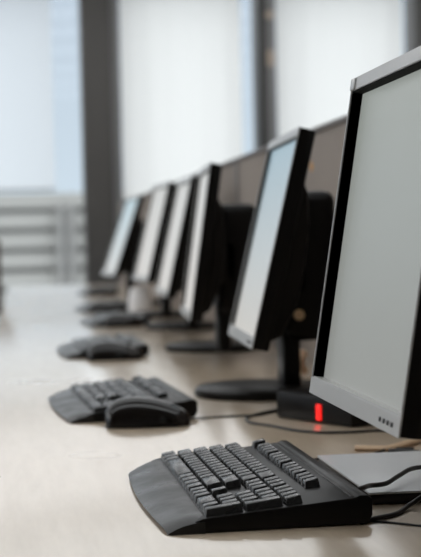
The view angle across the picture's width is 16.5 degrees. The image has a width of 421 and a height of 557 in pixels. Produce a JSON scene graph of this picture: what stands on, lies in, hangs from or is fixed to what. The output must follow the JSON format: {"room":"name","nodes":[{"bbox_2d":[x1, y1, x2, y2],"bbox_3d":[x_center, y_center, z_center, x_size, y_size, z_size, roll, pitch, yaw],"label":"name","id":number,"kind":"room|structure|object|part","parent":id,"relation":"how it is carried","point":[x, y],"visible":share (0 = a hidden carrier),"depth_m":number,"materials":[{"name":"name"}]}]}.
{"room":"computer lab","nodes":[
{"label":"computer lab","id":0,"kind":"room"},
{"bbox_2d":[78,0,115,283],"bbox_3d":[-0.835,-0.801,10.751,0.214,3.100,0.330,-2,2,-7],"label":"column","id":1,"kind":"structure","parent":0,"point":[94,15],"depth_m":10.58,"materials":[{"name":"grey paint"}]},
{"bbox_2d":[404,0,420,52],"bbox_3d":[1.629,-0.866,11.073,0.175,3.100,0.330,-2,2,-7],"label":"trim","id":2,"kind":"structure","parent":0,"point":[412,8],"depth_m":10.97,"materials":[{"name":"grey paint"}]},
{"bbox_3d":[0.016,0.983,3.936,11.400,0.120,14.150,-2,2,-7],"label":"floor","id":3,"kind":"structure","parent":0,"visible":0},
{"bbox_2d":[0,247,1,313],"bbox_3d":[-1.563,0.304,8.318,0.654,1.059,0.621,-2,2,-19],"label":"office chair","id":4,"kind":"object","parent":3,"relation":"on","point":[0,247],"visible":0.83,"depth_m":8.17,"materials":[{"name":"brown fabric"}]},
{"bbox_2d":[0,284,420,556],"bbox_3d":[-0.292,0.537,4.717,0.785,0.740,10.000,-2,2,-7],"label":"desk","id":5,"kind":"object","parent":3,"relation":"on","point":[66,490],"visible":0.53,"depth_m":2.06,"materials":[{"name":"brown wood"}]},
{"bbox_2d":[76,286,118,294],"bbox_3d":[-0.628,0.065,7.990,0.220,0.035,0.410,-2,2,-7],"label":"keyboard","id":6,"kind":"object","parent":5,"relation":"on","point":[115,290],"visible":0.42,"depth_m":7.84,"materials":[{"name":"black plastic"}]},
{"bbox_2d":[88,287,113,295],"bbox_3d":[-0.583,0.065,7.714,0.134,0.046,0.061,-2,2,-7],"label":"computer mouse","id":7,"kind":"object","parent":5,"relation":"on","point":[94,290],"visible":1,"depth_m":7.69,"materials":[{"name":"black plastic"}]},
{"bbox_2d":[75,299,127,312],"bbox_3d":[-0.461,0.114,6.119,0.220,0.035,0.410,-2,2,-8],"label":"keyboard","id":8,"kind":"object","parent":5,"relation":"on","point":[84,308],"visible":0.41,"depth_m":6.04,"materials":[{"name":"black plastic"}]},
{"bbox_2d":[57,333,148,358],"bbox_3d":[-0.291,0.175,3.802,0.220,0.035,0.410,-2,2,-8],"label":"keyboard","id":9,"kind":"object","parent":5,"relation":"on","point":[77,349],"visible":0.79,"depth_m":3.75,"materials":[{"name":"black plastic"}]},
{"bbox_2d":[89,301,121,312],"bbox_3d":[-0.425,0.114,5.859,0.134,0.046,0.061,-2,2,-7],"label":"computer mouse","id":10,"kind":"object","parent":5,"relation":"on","point":[99,306],"visible":0.99,"depth_m":5.83,"materials":[{"name":"black plastic"}]},
{"bbox_2d":[87,341,141,360],"bbox_3d":[-0.235,0.175,3.545,0.134,0.046,0.061,-2,2,-9],"label":"computer mouse","id":11,"kind":"object","parent":5,"relation":"on","point":[103,350],"visible":1,"depth_m":3.52,"materials":[{"name":"black plastic"}]},
{"bbox_2d":[80,310,149,326],"bbox_3d":[-0.345,0.140,5.105,0.220,0.035,0.410,-2,2,-8],"label":"keyboard","id":12,"kind":"object","parent":5,"relation":"on","point":[96,320],"visible":0.56,"depth_m":5.03,"materials":[{"name":"black plastic"}]},
{"bbox_2d":[48,375,197,423],"bbox_3d":[-0.168,0.208,2.542,0.220,0.035,0.410,-2,2,-11],"label":"keyboard","id":13,"kind":"object","parent":5,"relation":"on","point":[87,402],"visible":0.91,"depth_m":2.49,"materials":[{"name":"black plastic"}]},
{"bbox_2d":[103,313,142,327],"bbox_3d":[-0.295,0.139,4.868,0.134,0.046,0.061,-2,2,-10],"label":"computer mouse","id":14,"kind":"object","parent":5,"relation":"on","point":[116,319],"visible":1,"depth_m":4.84,"materials":[{"name":"black plastic"}]},
{"bbox_2d":[101,194,160,304],"bbox_3d":[-0.323,-0.121,6.367,0.298,0.485,0.431,-2,2,-7],"label":"computer monitor","id":15,"kind":"object","parent":5,"relation":"on","point":[121,257],"visible":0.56,"depth_m":6.29,"materials":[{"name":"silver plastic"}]},
{"bbox_2d":[128,287,151,311],"bbox_3d":[-0.280,0.086,5.769,0.098,0.102,0.103,0,2,34],"label":"mug","id":16,"kind":"object","parent":5,"relation":"on","point":[139,299],"visible":0.8,"depth_m":5.73,"materials":[{"name":"white ceramic"}]},
{"bbox_2d":[132,181,183,317],"bbox_3d":[-0.181,-0.102,5.380,0.234,0.496,0.517,-2,2,-7],"label":"computer monitor","id":17,"kind":"object","parent":5,"relation":"on","point":[151,245],"visible":0.58,"depth_m":5.30,"materials":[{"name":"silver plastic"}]},
{"bbox_2d":[145,176,214,329],"bbox_3d":[-0.076,-0.073,4.580,0.244,0.478,0.582,-2,2,-7],"label":"computer monitor","id":18,"kind":"object","parent":5,"relation":"on","point":[172,267],"visible":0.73,"depth_m":4.45,"materials":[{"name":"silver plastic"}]},
{"bbox_2d":[105,396,276,427],"bbox_3d":[0.013,0.203,2.371,0.418,0.047,0.105,-3,2,-41],"label":"computer mouse","id":19,"kind":"object","parent":5,"relation":"on","point":[136,411],"visible":0.94,"depth_m":2.25,"materials":[{"name":"black plastic"}]},
{"bbox_2d":[165,163,254,352],"bbox_3d":[0.028,-0.043,3.638,0.260,0.466,0.613,-2,2,-7],"label":"computer monitor","id":20,"kind":"object","parent":5,"relation":"on","point":[219,234],"visible":0.85,"depth_m":3.56,"materials":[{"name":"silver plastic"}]},
{"bbox_2d":[118,115,346,363],"bbox_3d":[-0.037,-0.124,5.390,0.033,0.532,8.536,-2,2,-7],"label":"divider","id":21,"kind":"object","parent":5,"relation":"on","point":[241,176],"depth_m":3.91,"materials":[{"name":"beige fabric"}]},
{"bbox_3d":[-0.421,-0.191,8.314,0.024,0.518,2.564,-2,2,-7],"label":"fabric panel","id":22,"kind":"part","parent":21,"relation":"part of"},
{"bbox_3d":[-0.077,-0.125,5.697,0.024,0.518,2.644,-2,2,-7],"label":"fabric panel","id":23,"kind":"part","parent":21,"relation":"part of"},
{"bbox_3d":[-0.043,-0.383,5.382,0.032,0.014,8.500,-2,2,-7],"label":"rail","id":24,"kind":"part","parent":21,"relation":"part of","materials":[{"name":"silver metal"}]},
{"bbox_3d":[0.096,-0.091,4.369,0.032,0.518,0.036,-2,2,-7],"label":"panel post","id":25,"kind":"part","parent":21,"relation":"part of","materials":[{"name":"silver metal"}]},
{"bbox_3d":[0.138,-0.084,4.062,0.024,0.518,0.584,-2,2,-7],"label":"fabric panel","id":26,"kind":"part","parent":21,"relation":"part of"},
{"bbox_3d":[0.177,-0.076,3.754,0.032,0.518,0.036,-2,2,-7],"label":"panel post","id":27,"kind":"part","parent":21,"relation":"part of","materials":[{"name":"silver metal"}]},
{"bbox_3d":[0.347,-0.043,2.466,0.024,0.518,2.564,-2,2,-7],"label":"fabric panel","id":28,"kind":"part","parent":21,"relation":"part of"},
{"bbox_2d":[128,439,372,535],"bbox_3d":[0.025,0.229,1.647,0.220,0.035,0.410,-2,2,-8],"label":"keyboard","id":29,"kind":"object","parent":5,"relation":"on","point":[262,485],"visible":1,"depth_m":1.54,"materials":[{"name":"black plastic"}]},
{"bbox_2d":[355,465,420,490],"bbox_3d":[0.251,0.218,1.646,0.039,0.016,0.357,0,2,41],"label":"cable","id":30,"kind":"object","parent":29,"relation":"attached to","point":[416,467],"visible":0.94,"depth_m":1.58,"materials":[{"name":"black rubber"}]},
{"bbox_2d":[194,126,334,401],"bbox_3d":[0.105,-0.020,2.617,0.262,0.474,0.419,-2,2,-7],"label":"computer monitor","id":31,"kind":"object","parent":5,"relation":"on","point":[279,295],"visible":0.9,"depth_m":2.62,"materials":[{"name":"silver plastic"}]},
{"bbox_2d":[300,350,307,374],"bbox_3d":[0.189,0.173,3.005,0.024,0.052,0.048,-2,2,-7],"label":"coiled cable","id":32,"kind":"object","parent":5,"relation":"on","point":[304,370],"visible":0.57,"depth_m":2.99,"materials":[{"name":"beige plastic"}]},
{"bbox_2d":[245,408,384,433],"bbox_3d":[0.166,0.224,2.258,0.170,0.004,0.408,-2,2,-32],"label":"cable","id":33,"kind":"object","parent":5,"relation":"on","point":[251,415],"visible":0.82,"depth_m":2.15,"materials":[{"name":"black rubber"}]},
{"bbox_2d":[277,387,370,426],"bbox_3d":[0.193,0.202,2.292,0.087,0.043,0.184,-2,2,-36],"label":"box","id":34,"kind":"object","parent":5,"relation":"on","point":[300,404],"visible":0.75,"depth_m":2.27,"materials":[{"name":"black plastic"}]},
{"bbox_2d":[316,404,321,420],"bbox_3d":[0.170,0.208,2.256,0.006,0.025,0.012,-2,2,-36],"label":"indicator light","id":35,"kind":"object","parent":34,"relation":"attached to","point":[318,406],"depth_m":2.25,"materials":[{"name":"red plastic"}]},
{"bbox_2d":[314,447,413,459],"bbox_3d":[0.191,0.233,1.909,0.197,0.004,0.030,-2,2,-31],"label":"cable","id":36,"kind":"object","parent":5,"relation":"on","point":[382,450],"visible":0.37,"depth_m":1.96,"materials":[{"name":"black rubber"}]},
{"bbox_2d":[309,46,420,439],"bbox_3d":[0.293,0.007,1.502,0.314,0.473,0.400,-2,2,-7],"label":"computer monitor","id":37,"kind":"object","parent":5,"relation":"on","point":[367,361],"visible":1,"depth_m":1.50,"materials":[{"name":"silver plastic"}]},
{"bbox_2d":[317,451,420,503],"bbox_3d":[0.261,0.231,1.715,0.218,0.014,0.278,-2,2,-7],"label":"laptop","id":38,"kind":"object","parent":5,"relation":"on","point":[359,469],"visible":0.78,"depth_m":1.70,"materials":[{"name":"grey"}]},
{"bbox_2d":[355,439,420,450],"bbox_3d":[0.251,0.227,1.982,0.123,0.008,0.045,-2,2,-34],"label":"strap","id":39,"kind":"object","parent":5,"relation":"on","point":[408,442],"visible":0.91,"depth_m":1.96,"materials":[{"name":"beige"}]},
{"bbox_2d":[360,495,420,524],"bbox_3d":[0.234,0.234,1.534,0.215,0.022,0.042,-2,2,-31],"label":"cable","id":40,"kind":"object","parent":5,"relation":"on","point":[403,509],"visible":1,"depth_m":1.50,"materials":[{"name":"black rubber"}]},
{"bbox_2d":[373,520,420,526],"bbox_3d":[0.204,0.247,1.448,0.125,0.002,0.008,0,2,32],"label":"cable","id":41,"kind":"object","parent":5,"relation":"on","point":[375,521],"visible":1,"depth_m":1.46,"materials":[{"name":"black rubber"}]},
{"bbox_2d":[388,448,420,451],"bbox_3d":[0.299,0.230,1.914,0.132,0.008,0.019,-1,2,18],"label":"cable","id":42,"kind":"object","parent":5,"relation":"on","point":[394,449],"visible":0.49,"depth_m":1.93,"materials":[{"name":"black rubber"}]},
{"bbox_3d":[-0.929,-0.800,10.804,11.000,3.100,0.200,-2,2,-7],"label":"wall","id":43,"kind":"structure","parent":0,"visible":0},
{"bbox_2d":[0,0,54,190],"bbox_3d":[-2.123,-1.409,10.464,1.957,1.579,0.057,-2,2,-7],"label":"roller blind","id":44,"kind":"object","parent":43,"relation":"attached to","point":[27,159],"visible":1,"depth_m":10.59,"materials":[{"name":"grey fabric"}]},
{"bbox_2d":[110,0,123,283],"bbox_3d":[-0.699,-0.806,10.809,0.072,3.100,0.250,-2,2,-7],"label":"trim","id":45,"kind":"structure","parent":43,"relation":"attached to","point":[114,4],"depth_m":10.67,"materials":[{"name":"grey metal"}]},
{"bbox_2d":[119,0,242,199],"bbox_3d":[-0.201,-1.027,10.726,0.895,2.444,0.057,-2,2,-7],"label":"roller blind","id":46,"kind":"object","parent":43,"relation":"attached to","point":[181,86],"visible":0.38,"depth_m":10.73,"materials":[{"name":"grey fabric"}]},
{"bbox_2d":[251,0,267,150],"bbox_3d":[0.383,-0.834,10.931,0.055,3.100,0.290,-2,2,-7],"label":"trim","id":47,"kind":"structure","parent":43,"relation":"attached to","point":[257,6],"depth_m":10.78,"materials":[{"name":"grey metal"}]},
{"bbox_2d":[266,11,273,18],"bbox_3d":[0.439,-1.962,10.791,0.056,0.056,0.025,-2,2,-7],"label":"wall bracket","id":48,"kind":"object","parent":43,"relation":"attached to","point":[269,14],"visible":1,"depth_m":10.78,"materials":[{"name":"beige metal"}]},
{"bbox_2d":[266,50,273,57],"bbox_3d":[0.446,-1.672,10.799,0.056,0.056,0.025,-2,2,-7],"label":"wall bracket","id":49,"kind":"object","parent":43,"relation":"attached to","point":[270,53],"visible":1,"depth_m":10.79,"materials":[{"name":"beige metal"}]},
{"bbox_2d":[267,58,273,65],"bbox_3d":[0.447,-1.612,10.801,0.056,0.056,0.025,-2,2,-7],"label":"wall bracket","id":50,"kind":"object","parent":43,"relation":"attached to","point":[270,61],"visible":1,"depth_m":10.79,"materials":[{"name":"beige metal"}]},
{"bbox_2d":[264,0,277,144],"bbox_3d":[0.450,-0.836,10.959,0.085,3.100,0.250,-2,2,-7],"label":"trim","id":51,"kind":"structure","parent":43,"relation":"attached to","point":[270,34],"depth_m":10.82,"materials":[{"name":"grey metal"}]},
{"bbox_2d":[275,0,402,137],"bbox_3d":[0.989,-1.058,10.882,0.965,2.444,0.057,-2,2,-7],"label":"roller blind","id":52,"kind":"object","parent":43,"relation":"attached to","point":[322,46],"visible":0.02,"depth_m":10.88,"materials":[{"name":"grey fabric"}]},
{"label":"outside","id":53,"kind":"structure","parent":0,"visible":0},
{"bbox_2d":[0,192,123,316],"bbox_3d":[-1.344,11.332,51.159,70.000,28.600,6.800,-2,2,-7],"label":"wall","id":54,"kind":"structure","parent":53,"point":[42,234],"depth_m":47.31,"materials":[{"name":"grey paint"}]}
]}

